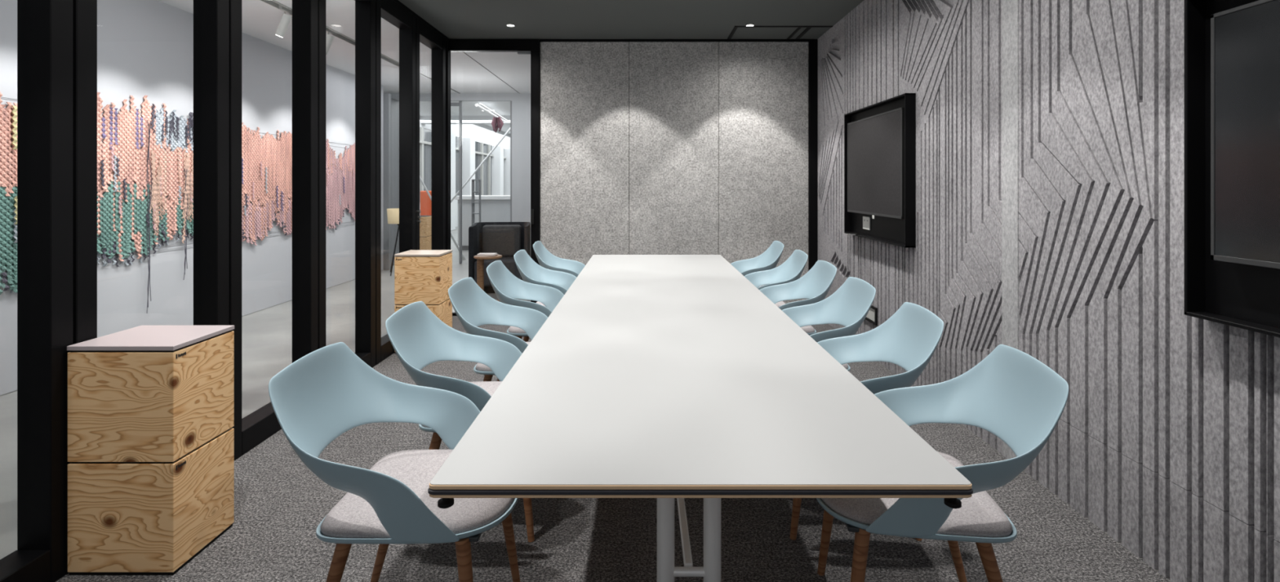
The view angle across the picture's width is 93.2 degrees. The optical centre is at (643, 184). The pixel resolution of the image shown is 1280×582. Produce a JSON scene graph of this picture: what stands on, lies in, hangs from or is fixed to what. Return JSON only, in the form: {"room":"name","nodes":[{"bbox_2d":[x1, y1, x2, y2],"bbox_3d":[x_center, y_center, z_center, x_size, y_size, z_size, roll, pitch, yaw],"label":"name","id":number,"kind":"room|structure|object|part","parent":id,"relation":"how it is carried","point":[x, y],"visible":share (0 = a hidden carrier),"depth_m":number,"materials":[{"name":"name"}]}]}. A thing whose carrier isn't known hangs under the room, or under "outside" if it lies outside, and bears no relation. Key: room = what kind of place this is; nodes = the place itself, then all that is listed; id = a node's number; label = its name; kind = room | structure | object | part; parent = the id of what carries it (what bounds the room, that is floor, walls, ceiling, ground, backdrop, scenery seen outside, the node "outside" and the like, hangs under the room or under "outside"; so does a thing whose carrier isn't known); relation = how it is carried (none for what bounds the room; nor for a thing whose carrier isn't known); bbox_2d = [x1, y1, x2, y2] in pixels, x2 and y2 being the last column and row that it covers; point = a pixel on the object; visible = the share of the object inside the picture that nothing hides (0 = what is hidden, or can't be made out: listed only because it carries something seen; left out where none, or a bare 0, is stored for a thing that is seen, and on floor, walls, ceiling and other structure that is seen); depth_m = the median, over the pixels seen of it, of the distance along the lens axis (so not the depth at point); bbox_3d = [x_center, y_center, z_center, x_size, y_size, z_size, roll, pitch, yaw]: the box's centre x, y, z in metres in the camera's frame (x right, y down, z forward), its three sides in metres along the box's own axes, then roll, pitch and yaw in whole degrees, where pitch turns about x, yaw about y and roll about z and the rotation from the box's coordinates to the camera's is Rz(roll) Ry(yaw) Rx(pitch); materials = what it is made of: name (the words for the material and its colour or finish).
{"room":"conference room","nodes":[
{"label":"conference room","id":0,"kind":"room"},
{"bbox_2d":[0,0,383,395],"bbox_3d":[-4.320,-0.110,4.465,0.100,3.020,10.930,0,0,0],"label":"wall","id":1,"kind":"structure","parent":0,"point":[145,47],"depth_m":5.50,"materials":[{"name":"grey paint"}]},
{"bbox_2d":[0,92,355,313],"bbox_3d":[-4.246,0.169,6.270,0.052,1.863,5.489,0,0,0],"label":"wall art","id":2,"kind":"object","parent":1,"relation":"attached to","point":[156,214],"depth_m":5.24,"materials":[{"name":"multicoloured fabric"}]},
{"bbox_3d":[-4.235,0.275,5.179,0.017,1.650,0.051,0,0,0],"label":"trailing cord","id":3,"kind":"part","parent":2,"relation":"part of","materials":[{"name":"black fabric"}]},
{"bbox_3d":[-4.235,0.365,5.594,0.017,1.031,0.051,0,0,0],"label":"trailing cord","id":4,"kind":"part","parent":2,"relation":"part of","materials":[{"name":"black fabric"}]},
{"bbox_2d":[157,0,530,93],"bbox_3d":[-3.000,-1.670,4.855,12.000,0.100,11.710,0,0,0],"label":"ceiling","id":5,"kind":"structure","parent":0,"point":[261,20],"depth_m":7.61,"materials":[{"name":"white paint"}]},
{"bbox_2d":[260,0,421,74],"bbox_3d":[-3.290,-1.644,3.925,0.104,0.072,9.750,0,0,0],"label":"trim","id":6,"kind":"structure","parent":5,"relation":"attached to","point":[274,3],"depth_m":6.59,"materials":[{"name":"grey paint"}]},
{"bbox_2d":[421,52,519,93],"bbox_3d":[-2.725,-1.618,8.665,1.070,0.004,4.090,0,0,0],"label":"joint","id":7,"kind":"object","parent":5,"relation":"attached to","point":[464,52],"visible":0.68,"depth_m":9.02,"materials":[{"name":"grey"}]},
{"bbox_2d":[383,93,530,270],"bbox_3d":[-3.000,-0.160,10.380,12.000,3.120,0.900,0,0,0],"label":"wall","id":8,"kind":"structure","parent":0,"point":[520,103],"depth_m":10.71,"materials":[{"name":"grey paint"}]},
{"bbox_3d":[-3.375,-1.430,10.770,0.210,0.060,0.060,0,0,0],"label":"door rail","id":9,"kind":"part","parent":8,"relation":"part of","materials":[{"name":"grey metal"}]},
{"bbox_2d":[419,101,510,133],"bbox_3d":[-3.000,-2.085,27.915,12.000,0.730,34.170,0,0,0],"label":"ceiling","id":10,"kind":"structure","parent":0,"point":[471,114],"depth_m":16.21,"materials":[{"name":"white paint"}]},
{"bbox_2d":[475,101,506,133],"bbox_3d":[-3.735,-1.632,15.000,0.314,0.572,3.408,0,0,-2],"label":"ceiling light","id":11,"kind":"object","parent":10,"relation":"hanging from","point":[496,120],"visible":0.98,"depth_m":15.50,"materials":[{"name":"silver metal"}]},
{"bbox_3d":[-3.712,-1.760,15.000,0.281,0.077,3.407,0,0,-1],"label":"rail","id":12,"kind":"part","parent":11,"relation":"part of","materials":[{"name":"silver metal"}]},
{"bbox_2d":[419,115,510,226],"bbox_3d":[-6.250,-0.700,28.100,0.100,4.200,33.800,0,0,0],"label":"wall","id":13,"kind":"structure","parent":0,"point":[482,133],"depth_m":22.89,"materials":[{"name":"white paint"}]},
{"bbox_2d":[419,127,510,231],"bbox_3d":[-6.045,-0.100,26.150,0.390,3.000,29.800,0,0,0],"label":"window","id":14,"kind":"structure","parent":13,"relation":"in","point":[494,174],"depth_m":20.48,"materials":[{"name":"grey"}]},
{"bbox_3d":[-6.230,-0.550,26.150,0.020,2.100,29.800,0,0,0],"label":"glass pane","id":15,"kind":"part","parent":14,"relation":"part of","materials":[{"name":"grey"}]},
{"bbox_2d":[0,226,1170,581],"bbox_3d":[-3.000,1.430,21.800,12.000,0.060,46.400,0,0,0],"label":"floor","id":16,"kind":"structure","parent":0,"point":[280,504],"depth_m":2.43,"materials":[{"name":"grey carpet"}]},
{"bbox_2d":[0,0,72,581],"bbox_3d":[-2.130,-0.065,1.797,0.120,2.930,0.829,0,0,0],"label":"window","id":17,"kind":"structure","parent":16,"relation":"on","point":[44,27],"depth_m":2.11,"materials":[{"name":"black metal"}]},
{"bbox_3d":[-2.130,1.337,1.790,0.120,0.125,0.645,0,0,0],"label":"rail","id":18,"kind":"part","parent":17,"relation":"part of","materials":[{"name":"black metal"}]},
{"bbox_2d":[72,0,229,344],"bbox_3d":[-2.130,-0.065,2.624,0.120,2.930,0.829,0,0,0],"label":"window","id":19,"kind":"structure","parent":16,"relation":"on","point":[211,17],"depth_m":2.94,"materials":[{"name":"black metal"}]},
{"bbox_2d":[67,428,234,575],"bbox_3d":[-1.872,1.200,2.325,0.381,0.399,0.322,0,0,0],"label":"cube","id":20,"kind":"object","parent":16,"relation":"on","point":[124,518],"visible":0.95,"depth_m":2.16,"materials":[{"name":"beige wood"}]},
{"bbox_2d":[66,324,234,462],"bbox_3d":[-1.872,0.787,2.325,0.382,0.419,0.324,0,0,0],"label":"cube","id":21,"kind":"object","parent":20,"relation":"on","point":[144,393],"visible":1,"depth_m":2.16,"materials":[{"name":"beige wood"}]},
{"bbox_3d":[-1.872,0.586,2.325,0.382,0.016,0.324,0,0,0],"label":"plate","id":22,"kind":"part","parent":21,"relation":"part of","materials":[{"name":"grey laminate"}]},
{"bbox_2d":[229,0,318,460],"bbox_3d":[-2.130,-0.065,3.450,0.120,2.930,0.829,0,0,0],"label":"window","id":23,"kind":"structure","parent":16,"relation":"on","point":[250,431],"depth_m":3.77,"materials":[{"name":"black metal"}]},
{"bbox_3d":[-2.130,1.337,3.443,0.120,0.125,0.645,0,0,0],"label":"rail","id":24,"kind":"part","parent":23,"relation":"part of","materials":[{"name":"black metal"}]},
{"bbox_2d":[318,0,375,368],"bbox_3d":[-2.130,-0.065,4.277,0.120,2.930,0.829,0,0,0],"label":"window","id":25,"kind":"structure","parent":16,"relation":"on","point":[365,10],"depth_m":4.59,"materials":[{"name":"black metal"}]},
{"bbox_3d":[-2.130,1.337,4.270,0.120,0.125,0.645,0,0,0],"label":"rail","id":26,"kind":"part","parent":25,"relation":"part of","materials":[{"name":"black metal"}]},
{"bbox_2d":[386,208,399,275],"bbox_3d":[-3.834,0.891,9.509,0.464,1.023,0.452,0,0,0],"label":"lamp","id":27,"kind":"object","parent":16,"relation":"on","point":[393,214],"visible":0.51,"depth_m":9.38,"materials":[{"name":"beige fabric"}]},
{"bbox_3d":[-3.850,0.495,9.550,0.370,0.230,0.370,0,0,0],"label":"lamp shade","id":28,"kind":"part","parent":27,"relation":"part of","materials":[{"name":"beige fabric"}]},
{"bbox_3d":[-3.866,1.000,9.421,0.050,0.806,0.275,0,0,0],"label":"leg","id":29,"kind":"part","parent":27,"relation":"part of","materials":[{"name":"black metal"}]},
{"bbox_2d":[268,342,519,581],"bbox_3d":[-0.715,0.965,1.886,0.659,0.876,0.618,0,0,0],"label":"chair","id":30,"kind":"object","parent":16,"relation":"on","point":[329,392],"visible":0.94,"depth_m":1.79,"materials":[{"name":"blue plastic"}]},
{"bbox_3d":[-0.878,1.186,1.667,0.149,0.432,0.041,0,0,-14],"label":"leg","id":31,"kind":"part","parent":30,"relation":"part of","materials":[{"name":"brown wood"}]},
{"bbox_3d":[-0.877,1.186,2.082,0.155,0.432,0.041,0,0,11],"label":"leg","id":32,"kind":"part","parent":30,"relation":"part of","materials":[{"name":"brown wood"}]},
{"bbox_2d":[320,449,514,538],"bbox_3d":[-0.650,0.943,1.886,0.512,0.045,0.508,0,0,0],"label":"seat cushion","id":33,"kind":"object","parent":30,"relation":"on","point":[353,517],"depth_m":1.73,"materials":[{"name":"grey fabric"}]},
{"bbox_3d":[-0.479,1.187,1.659,0.088,0.427,0.040,0,0,30],"label":"leg","id":34,"kind":"part","parent":30,"relation":"part of","materials":[{"name":"brown wood"}]},
{"bbox_3d":[-0.655,0.979,1.886,0.400,0.014,0.440,0,0,0],"label":"under frame","id":35,"kind":"part","parent":30,"relation":"part of","materials":[{"name":"grey"}]},
{"bbox_3d":[-0.475,1.187,2.105,0.098,0.428,0.040,0,0,-30],"label":"leg","id":36,"kind":"part","parent":30,"relation":"part of","materials":[{"name":"brown wood"}]},
{"bbox_2d":[375,0,415,364],"bbox_3d":[-2.130,-0.065,5.104,0.120,2.930,0.829,0,0,0],"label":"window","id":37,"kind":"structure","parent":16,"relation":"on","point":[389,11],"depth_m":5.42,"materials":[{"name":"black metal"}]},
{"bbox_3d":[-2.130,1.337,5.097,0.120,0.125,0.645,0,0,0],"label":"rail","id":38,"kind":"part","parent":37,"relation":"part of","materials":[{"name":"black metal"}]},
{"bbox_3d":[-2.130,-1.463,5.097,0.120,0.134,0.645,0,0,0],"label":"rail","id":39,"kind":"part","parent":37,"relation":"part of","materials":[{"name":"black metal"}]},
{"bbox_2d":[394,298,452,353],"bbox_3d":[-1.877,1.200,5.182,0.370,0.399,0.346,0,0,0],"label":"cube","id":40,"kind":"object","parent":16,"relation":"on","point":[443,311],"visible":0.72,"depth_m":5.12,"materials":[{"name":"beige wood"}]},
{"bbox_2d":[394,249,452,305],"bbox_3d":[-1.877,0.787,5.183,0.372,0.419,0.347,0,0,0],"label":"cube","id":41,"kind":"object","parent":40,"relation":"on","point":[425,276],"visible":0.96,"depth_m":5.01,"materials":[{"name":"beige wood"}]},
{"bbox_3d":[-1.877,0.586,5.183,0.372,0.016,0.347,0,0,0],"label":"plate","id":42,"kind":"part","parent":41,"relation":"part of","materials":[{"name":"beige laminate"}]},
{"bbox_2d":[419,235,431,249],"bbox_3d":[-4.405,1.205,11.980,0.390,0.390,0.450,0,0,0],"label":"wooden box","id":43,"kind":"object","parent":16,"relation":"on","point":[424,242],"visible":0.17,"depth_m":11.76,"materials":[{"name":"brown wood"}]},
{"bbox_2d":[419,215,431,236],"bbox_3d":[-4.405,0.815,11.980,0.390,0.390,0.450,0,0,0],"label":"wooden box","id":44,"kind":"object","parent":43,"relation":"on","point":[425,220],"visible":0.36,"depth_m":11.76,"materials":[{"name":"brown wood"}]},
{"bbox_2d":[420,191,431,215],"bbox_3d":[-4.800,0.771,13.490,0.540,1.261,0.540,0,0,0],"label":"chair","id":45,"kind":"object","parent":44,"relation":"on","point":[425,202],"visible":0.12,"depth_m":13.68,"materials":[{"name":"orange fabric"}]},
{"bbox_2d":[415,17,445,249],"bbox_3d":[-2.123,-0.065,5.931,0.135,2.930,0.829,0,0,0],"label":"window","id":46,"kind":"structure","parent":16,"relation":"on","point":[424,34],"depth_m":6.25,"materials":[{"name":"black metal"}]},
{"bbox_3d":[-2.130,-1.463,5.923,0.120,0.134,0.645,0,0,0],"label":"rail","id":47,"kind":"part","parent":46,"relation":"part of","materials":[{"name":"black metal"}]},
{"bbox_2d":[419,175,466,260],"bbox_3d":[-4.220,-0.215,11.300,1.818,3.292,0.060,0,0,0],"label":"diagonal brace","id":48,"kind":"object","parent":16,"relation":"on","point":[420,179],"visible":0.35,"depth_m":11.29,"materials":[{"name":"white paint"}]},
{"bbox_2d":[445,40,450,249],"bbox_3d":[-2.107,-0.072,6.470,0.065,2.945,0.100,0,0,0],"label":"post","id":49,"kind":"object","parent":16,"relation":"on","point":[447,52],"visible":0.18,"depth_m":6.42,"materials":[{"name":"black metal"}]},
{"bbox_2d":[385,301,534,542],"bbox_3d":[-0.705,0.965,2.619,0.659,0.876,0.618,0,0,-1],"label":"chair","id":50,"kind":"object","parent":16,"relation":"on","point":[417,336],"visible":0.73,"depth_m":2.71,"materials":[{"name":"blue plastic"}]},
{"bbox_3d":[-0.866,1.186,2.399,0.149,0.432,0.041,0,0,-15],"label":"leg","id":51,"kind":"part","parent":50,"relation":"part of","materials":[{"name":"brown wood"}]},
{"bbox_2d":[422,381,502,428],"bbox_3d":[-0.640,0.943,2.620,0.512,0.045,0.508,0,0,-1],"label":"seat cushion","id":52,"kind":"object","parent":50,"relation":"on","point":[491,387],"depth_m":2.77,"materials":[{"name":"grey fabric"}]},
{"bbox_3d":[-0.467,1.187,2.395,0.088,0.427,0.040,0,0,29],"label":"leg","id":53,"kind":"part","parent":50,"relation":"part of","materials":[{"name":"brown wood"}]},
{"bbox_2d":[471,179,480,225],"bbox_3d":[-3.149,0.650,11.355,0.162,1.500,0.150,0,0,0],"label":"display rack","id":54,"kind":"object","parent":16,"relation":"on","point":[473,180],"visible":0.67,"depth_m":11.37,"materials":[{"name":"grey metal"}]},
{"bbox_2d":[450,128,510,203],"bbox_3d":[-3.448,-0.228,12.300,2.708,3.301,0.060,0,0,0],"label":"diagonal brace","id":55,"kind":"object","parent":16,"relation":"on","point":[508,130],"visible":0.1,"depth_m":12.28,"materials":[{"name":"white paint"}]},
{"bbox_2d":[454,195,510,249],"bbox_3d":[-3.235,0.820,13.225,1.570,1.160,0.650,0,0,0],"label":"countertop","id":56,"kind":"structure","parent":16,"relation":"on","point":[494,208],"depth_m":12.96,"materials":[{"name":"white paint"}]},
{"bbox_2d":[454,195,510,199],"bbox_3d":[-3.235,0.280,13.225,1.570,0.080,0.650,0,0,0],"label":"countertop","id":57,"kind":"structure","parent":56,"relation":"on","point":[464,197],"depth_m":12.90,"materials":[{"name":"white paint"}]},
{"bbox_2d":[473,254,502,301],"bbox_3d":[-1.830,1.119,7.130,0.326,0.562,0.326,0,0,0],"label":"side table","id":58,"kind":"object","parent":16,"relation":"on","point":[480,260],"visible":0.5,"depth_m":7.10,"materials":[{"name":"brown wood"}]},
{"bbox_3d":[-1.920,1.122,7.130,0.070,0.516,0.060,0,0,0],"label":"leg","id":59,"kind":"part","parent":58,"relation":"part of","materials":[{"name":"brown wood"}]},
{"bbox_2d":[477,253,497,256],"bbox_3d":[-1.833,0.824,7.120,0.214,0.026,0.150,0,0,0],"label":"stack","id":60,"kind":"object","parent":58,"relation":"on","point":[479,254],"visible":1,"depth_m":7.05,"materials":[{"name":"white paper"}]},
{"bbox_2d":[448,277,547,381],"bbox_3d":[-0.685,0.965,3.336,0.659,0.876,0.618,0,0,1],"label":"chair","id":61,"kind":"object","parent":16,"relation":"on","point":[472,305],"visible":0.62,"depth_m":3.48,"materials":[{"name":"blue plastic"}]},
{"bbox_3d":[-0.851,1.186,3.119,0.149,0.432,0.041,0,0,-14],"label":"leg","id":62,"kind":"part","parent":61,"relation":"part of","materials":[{"name":"brown wood"}]},
{"bbox_2d":[475,342,530,371],"bbox_3d":[-0.620,0.943,3.335,0.512,0.045,0.508,0,0,1],"label":"seat cushion","id":63,"kind":"object","parent":61,"relation":"on","point":[479,366],"depth_m":3.10,"materials":[{"name":"grey fabric"}]},
{"bbox_2d":[468,222,530,293],"bbox_3d":[-1.901,0.960,8.085,0.751,0.880,0.730,0,0,-7],"label":"lounge chair","id":64,"kind":"object","parent":16,"relation":"on","point":[505,239],"visible":0.52,"depth_m":8.18,"materials":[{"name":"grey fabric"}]},
{"bbox_3d":[-1.896,1.140,8.050,0.600,0.320,0.660,0,0,-7],"label":"seat","id":65,"kind":"part","parent":64,"relation":"part of","materials":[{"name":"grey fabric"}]},
{"bbox_2d":[482,224,521,256],"bbox_3d":[-1.935,0.767,8.287,0.520,0.425,0.180,0,0,-7],"label":"cushion","id":66,"kind":"object","parent":64,"relation":"on","point":[504,240],"depth_m":8.20,"materials":[{"name":"black leather"}]},
{"bbox_2d":[486,260,564,342],"bbox_3d":[-0.695,0.965,4.129,0.659,0.876,0.618,0,0,0],"label":"chair","id":67,"kind":"object","parent":16,"relation":"on","point":[508,287],"visible":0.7,"depth_m":4.30,"materials":[{"name":"blue plastic"}]},
{"bbox_2d":[508,325,526,333],"bbox_3d":[-0.630,0.943,4.130,0.512,0.045,0.508,0,0,0],"label":"seat cushion","id":68,"kind":"object","parent":67,"relation":"on","point":[512,330],"depth_m":3.89,"materials":[{"name":"grey fabric"}]},
{"bbox_3d":[-0.858,1.186,4.324,0.155,0.432,0.041,0,0,11],"label":"leg","id":69,"kind":"part","parent":67,"relation":"part of","materials":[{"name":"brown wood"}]},
{"bbox_2d":[513,249,576,306],"bbox_3d":[-0.665,0.965,4.831,0.659,0.876,0.618,0,0,1],"label":"chair","id":70,"kind":"object","parent":16,"relation":"on","point":[531,272],"visible":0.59,"depth_m":5.04,"materials":[{"name":"blue plastic"}]},
{"bbox_2d":[533,240,585,277],"bbox_3d":[-0.665,0.965,5.620,0.659,0.876,0.618,0,0,0],"label":"chair","id":71,"kind":"object","parent":16,"relation":"on","point":[546,260],"visible":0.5,"depth_m":5.83,"materials":[{"name":"blue plastic"}]},
{"bbox_2d":[427,254,973,581],"bbox_3d":[0.127,1.030,3.515,1.207,0.740,4.374,0,0,0],"label":"conference table","id":72,"kind":"object","parent":16,"relation":"on","point":[665,378],"visible":1,"depth_m":1.72,"materials":[{"name":"grey laminate"}]},
{"bbox_3d":[0.062,1.035,1.676,0.049,0.670,0.049,0,0,0],"label":"leg","id":73,"kind":"part","parent":72,"relation":"part of","materials":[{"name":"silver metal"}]},
{"bbox_3d":[0.191,1.035,1.676,0.049,0.670,0.049,0,0,0],"label":"leg","id":74,"kind":"part","parent":72,"relation":"part of","materials":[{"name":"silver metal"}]},
{"bbox_2d":[730,240,783,287],"bbox_3d":[0.935,0.965,5.621,0.659,0.876,0.618,0,0,0],"label":"chair","id":75,"kind":"object","parent":16,"relation":"on","point":[768,260],"visible":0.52,"depth_m":5.81,"materials":[{"name":"blue plastic"}]},
{"bbox_2d":[744,249,808,306],"bbox_3d":[0.936,0.965,4.829,0.659,0.876,0.618,0,0,1],"label":"chair","id":76,"kind":"object","parent":16,"relation":"on","point":[791,270],"visible":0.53,"depth_m":5.02,"materials":[{"name":"blue plastic"}]},
{"bbox_2d":[774,301,785,306],"bbox_3d":[0.871,0.943,4.830,0.512,0.045,0.508,0,0,1],"label":"seat cushion","id":77,"kind":"object","parent":76,"relation":"on","point":[780,303],"depth_m":4.68,"materials":[{"name":"grey fabric"}]},
{"bbox_2d":[759,260,836,335],"bbox_3d":[0.930,0.965,4.131,0.659,0.876,0.618,0,0,-1],"label":"chair","id":78,"kind":"object","parent":16,"relation":"on","point":[815,285],"visible":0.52,"depth_m":4.28,"materials":[{"name":"blue plastic"}]},
{"bbox_2d":[800,325,814,333],"bbox_3d":[0.865,0.943,4.130,0.512,0.045,0.508,0,0,-1],"label":"seat cushion","id":79,"kind":"object","parent":78,"relation":"on","point":[807,329],"depth_m":3.90,"materials":[{"name":"grey fabric"}]},
{"bbox_2d":[782,276,875,371],"bbox_3d":[0.886,0.965,3.355,0.659,0.876,0.618,0,0,0],"label":"chair","id":80,"kind":"object","parent":16,"relation":"on","point":[848,307],"visible":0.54,"depth_m":3.47,"materials":[{"name":"blue plastic"}]},
{"bbox_2d":[841,363,848,369],"bbox_3d":[0.821,0.943,3.355,0.512,0.045,0.508,0,0,0],"label":"seat cushion","id":81,"kind":"object","parent":80,"relation":"on","point":[846,366],"depth_m":3.13,"materials":[{"name":"grey fabric"}]},
{"bbox_2d":[789,302,943,541],"bbox_3d":[0.875,0.965,2.615,0.659,0.876,0.618,0,0,3],"label":"chair","id":82,"kind":"object","parent":16,"relation":"on","point":[908,340],"visible":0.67,"depth_m":2.68,"materials":[{"name":"blue plastic"}]},
{"bbox_3d":[0.623,1.187,2.410,0.098,0.428,0.040,0,0,-26],"label":"leg","id":83,"kind":"part","parent":82,"relation":"part of","materials":[{"name":"brown wood"}]},
{"bbox_2d":[816,344,1068,581],"bbox_3d":[0.867,0.965,1.899,0.659,0.876,0.618,0,0,7],"label":"chair","id":84,"kind":"object","parent":16,"relation":"on","point":[1011,394],"visible":0.73,"depth_m":1.76,"materials":[{"name":"blue plastic"}]},
{"bbox_3d":[0.663,1.187,2.155,0.088,0.427,0.040,0,0,37],"label":"leg","id":85,"kind":"part","parent":84,"relation":"part of","materials":[{"name":"brown wood"}]},
{"bbox_3d":[0.808,0.979,1.907,0.400,0.014,0.440,0,0,7],"label":"under frame","id":86,"kind":"part","parent":84,"relation":"part of","materials":[{"name":"grey"}]},
{"bbox_3d":[0.601,1.187,1.713,0.098,0.428,0.040,0,0,-22],"label":"leg","id":87,"kind":"part","parent":84,"relation":"part of","materials":[{"name":"brown wood"}]},
{"bbox_2d":[820,451,1012,537],"bbox_3d":[0.803,0.943,1.908,0.512,0.045,0.508,0,0,7],"label":"seat cushion","id":88,"kind":"object","parent":84,"relation":"on","point":[979,516],"depth_m":1.71,"materials":[{"name":"grey fabric"}]},
{"bbox_3d":[1.057,1.186,2.095,0.149,0.432,0.041,0,0,-7],"label":"leg","id":89,"kind":"part","parent":84,"relation":"part of","materials":[{"name":"brown wood"}]},
{"bbox_3d":[1.002,1.186,1.684,0.155,0.432,0.041,0,0,19],"label":"leg","id":90,"kind":"part","parent":84,"relation":"part of","materials":[{"name":"brown wood"}]},
{"bbox_2d":[398,0,864,39],"bbox_3d":[-0.105,-1.580,2.585,4.130,0.050,7.970,0,0,0],"label":"ceiling","id":91,"kind":"structure","parent":0,"point":[455,19],"depth_m":5.62,"materials":[{"name":"grey paint"}]},
{"bbox_2d":[727,26,832,39],"bbox_3d":[1.377,-1.552,6.185,0.963,0.006,0.530,0,0,0],"label":"hatch","id":92,"kind":"object","parent":91,"relation":"attached to","point":[735,28],"visible":1,"depth_m":5.95,"materials":[{"name":"black"}]},
{"bbox_2d":[540,41,808,303],"bbox_3d":[0.415,-0.077,6.535,3.090,2.955,0.130,0,0,0],"label":"wall","id":93,"kind":"structure","parent":0,"point":[647,148],"depth_m":6.47,"materials":[{"name":"grey fabric"}]},
{"bbox_2d":[530,50,540,302],"bbox_3d":[-1.154,-0.015,6.480,0.092,2.830,0.080,0,0,0],"label":"post","id":94,"kind":"object","parent":93,"relation":"attached to","point":[535,55],"visible":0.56,"depth_m":6.44,"materials":[{"name":"black metal"}]},
{"bbox_2d":[452,51,533,315],"bbox_3d":[-1.623,-0.015,6.452,0.925,2.827,0.095,0,0,0],"label":"door","id":95,"kind":"structure","parent":94,"relation":"attached to","point":[454,313],"depth_m":6.45,"materials":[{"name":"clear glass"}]},
{"bbox_3d":[-1.175,0.340,6.423,0.030,0.160,0.037,0,0,0],"label":"handle","id":96,"kind":"part","parent":95,"relation":"part of","materials":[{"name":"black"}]},
{"bbox_3d":[-0.629,-0.075,6.485,0.952,2.910,0.030,0,0,0],"label":"felt panel","id":97,"kind":"part","parent":93,"relation":"part of","materials":[{"name":"grey fabric"}]},
{"bbox_2d":[448,39,809,52],"bbox_3d":[-0.135,-1.492,6.480,3.990,0.123,0.080,0,0,0],"label":"beam","id":98,"kind":"structure","parent":93,"relation":"attached to","point":[454,45],"depth_m":6.44,"materials":[{"name":"black metal"}]},
{"bbox_3d":[0.327,-0.075,6.485,0.954,2.910,0.030,0,0,0],"label":"felt panel","id":99,"kind":"part","parent":93,"relation":"part of","materials":[{"name":"grey fabric"}]},
{"bbox_3d":[1.288,-0.075,6.485,0.961,2.910,0.030,0,0,0],"label":"felt panel","id":100,"kind":"part","parent":93,"relation":"part of","materials":[{"name":"grey fabric"}]},
{"bbox_2d":[808,39,817,271],"bbox_3d":[1.819,-0.075,6.485,0.093,2.950,0.070,0,0,0],"label":"post","id":101,"kind":"object","parent":93,"relation":"attached to","point":[812,43],"visible":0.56,"depth_m":6.45,"materials":[{"name":"black metal"}]},
{"bbox_2d":[817,0,1279,581],"bbox_3d":[1.917,-0.077,3.435,0.125,2.955,6.270,0,0,0],"label":"wall","id":102,"kind":"structure","parent":0,"point":[1050,134],"depth_m":2.58,"materials":[{"name":"fabric"}]},
{"bbox_2d":[865,305,877,325],"bbox_3d":[1.852,1.047,4.894,0.014,0.145,0.245,0,0,0],"label":"wall socket","id":103,"kind":"object","parent":102,"relation":"attached to","point":[872,316],"visible":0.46,"depth_m":4.86,"materials":[{"name":"black"}]},
{"bbox_2d":[844,93,915,247],"bbox_3d":[1.786,-0.098,4.753,0.147,1.055,1.255,0,0,0],"label":"television","id":104,"kind":"object","parent":102,"relation":"attached to","point":[880,137],"visible":1,"depth_m":4.56,"materials":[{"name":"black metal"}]},
{"bbox_3d":[1.843,0.318,4.992,0.010,0.105,0.150,0,0,0],"label":"socket plate","id":105,"kind":"part","parent":104,"relation":"part of","materials":[{"name":"grey plastic"}]},
{"bbox_3d":[1.790,-0.151,4.737,0.002,0.743,1.091,0,0,0],"label":"screen glass","id":106,"kind":"part","parent":104,"relation":"part of","materials":[{"name":"black glass"}]},
{"bbox_3d":[1.853,-0.098,4.753,0.011,1.051,1.251,0,0,0],"label":"panel","id":107,"kind":"part","parent":104,"relation":"part of","materials":[{"name":"black metal"}]},
{"bbox_2d":[1184,0,1279,337],"bbox_3d":[1.823,-0.098,1.373,0.072,1.055,1.255,0,0,0],"label":"television","id":108,"kind":"object","parent":102,"relation":"attached to","point":[1232,47],"visible":1,"depth_m":1.84,"materials":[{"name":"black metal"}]},
{"bbox_3d":[1.790,-0.151,1.353,0.002,0.743,1.081,0,0,0],"label":"screen glass","id":109,"kind":"part","parent":108,"relation":"part of","materials":[{"name":"black glass"}]},
{"bbox_3d":[-3.290,-1.669,3.950,0.036,0.038,9.700,0,0,0],"label":"track","id":110,"kind":"object","parent":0,"visible":0},
{"bbox_2d":[275,4,292,37],"bbox_3d":[-3.300,-1.500,5.553,0.129,0.299,0.130,0,0,41],"label":"track spotlight","id":111,"kind":"object","parent":110,"relation":"attached to","point":[285,21],"visible":0.84,"depth_m":5.52,"materials":[{"name":"grey paint"}]},
{"bbox_2d":[325,27,333,55],"bbox_3d":[-3.300,-1.500,6.313,0.129,0.299,0.130,0,0,41],"label":"track spotlight","id":112,"kind":"object","parent":110,"relation":"attached to","point":[329,39],"visible":0.46,"depth_m":6.29,"materials":[{"name":"grey paint"}]}
]}

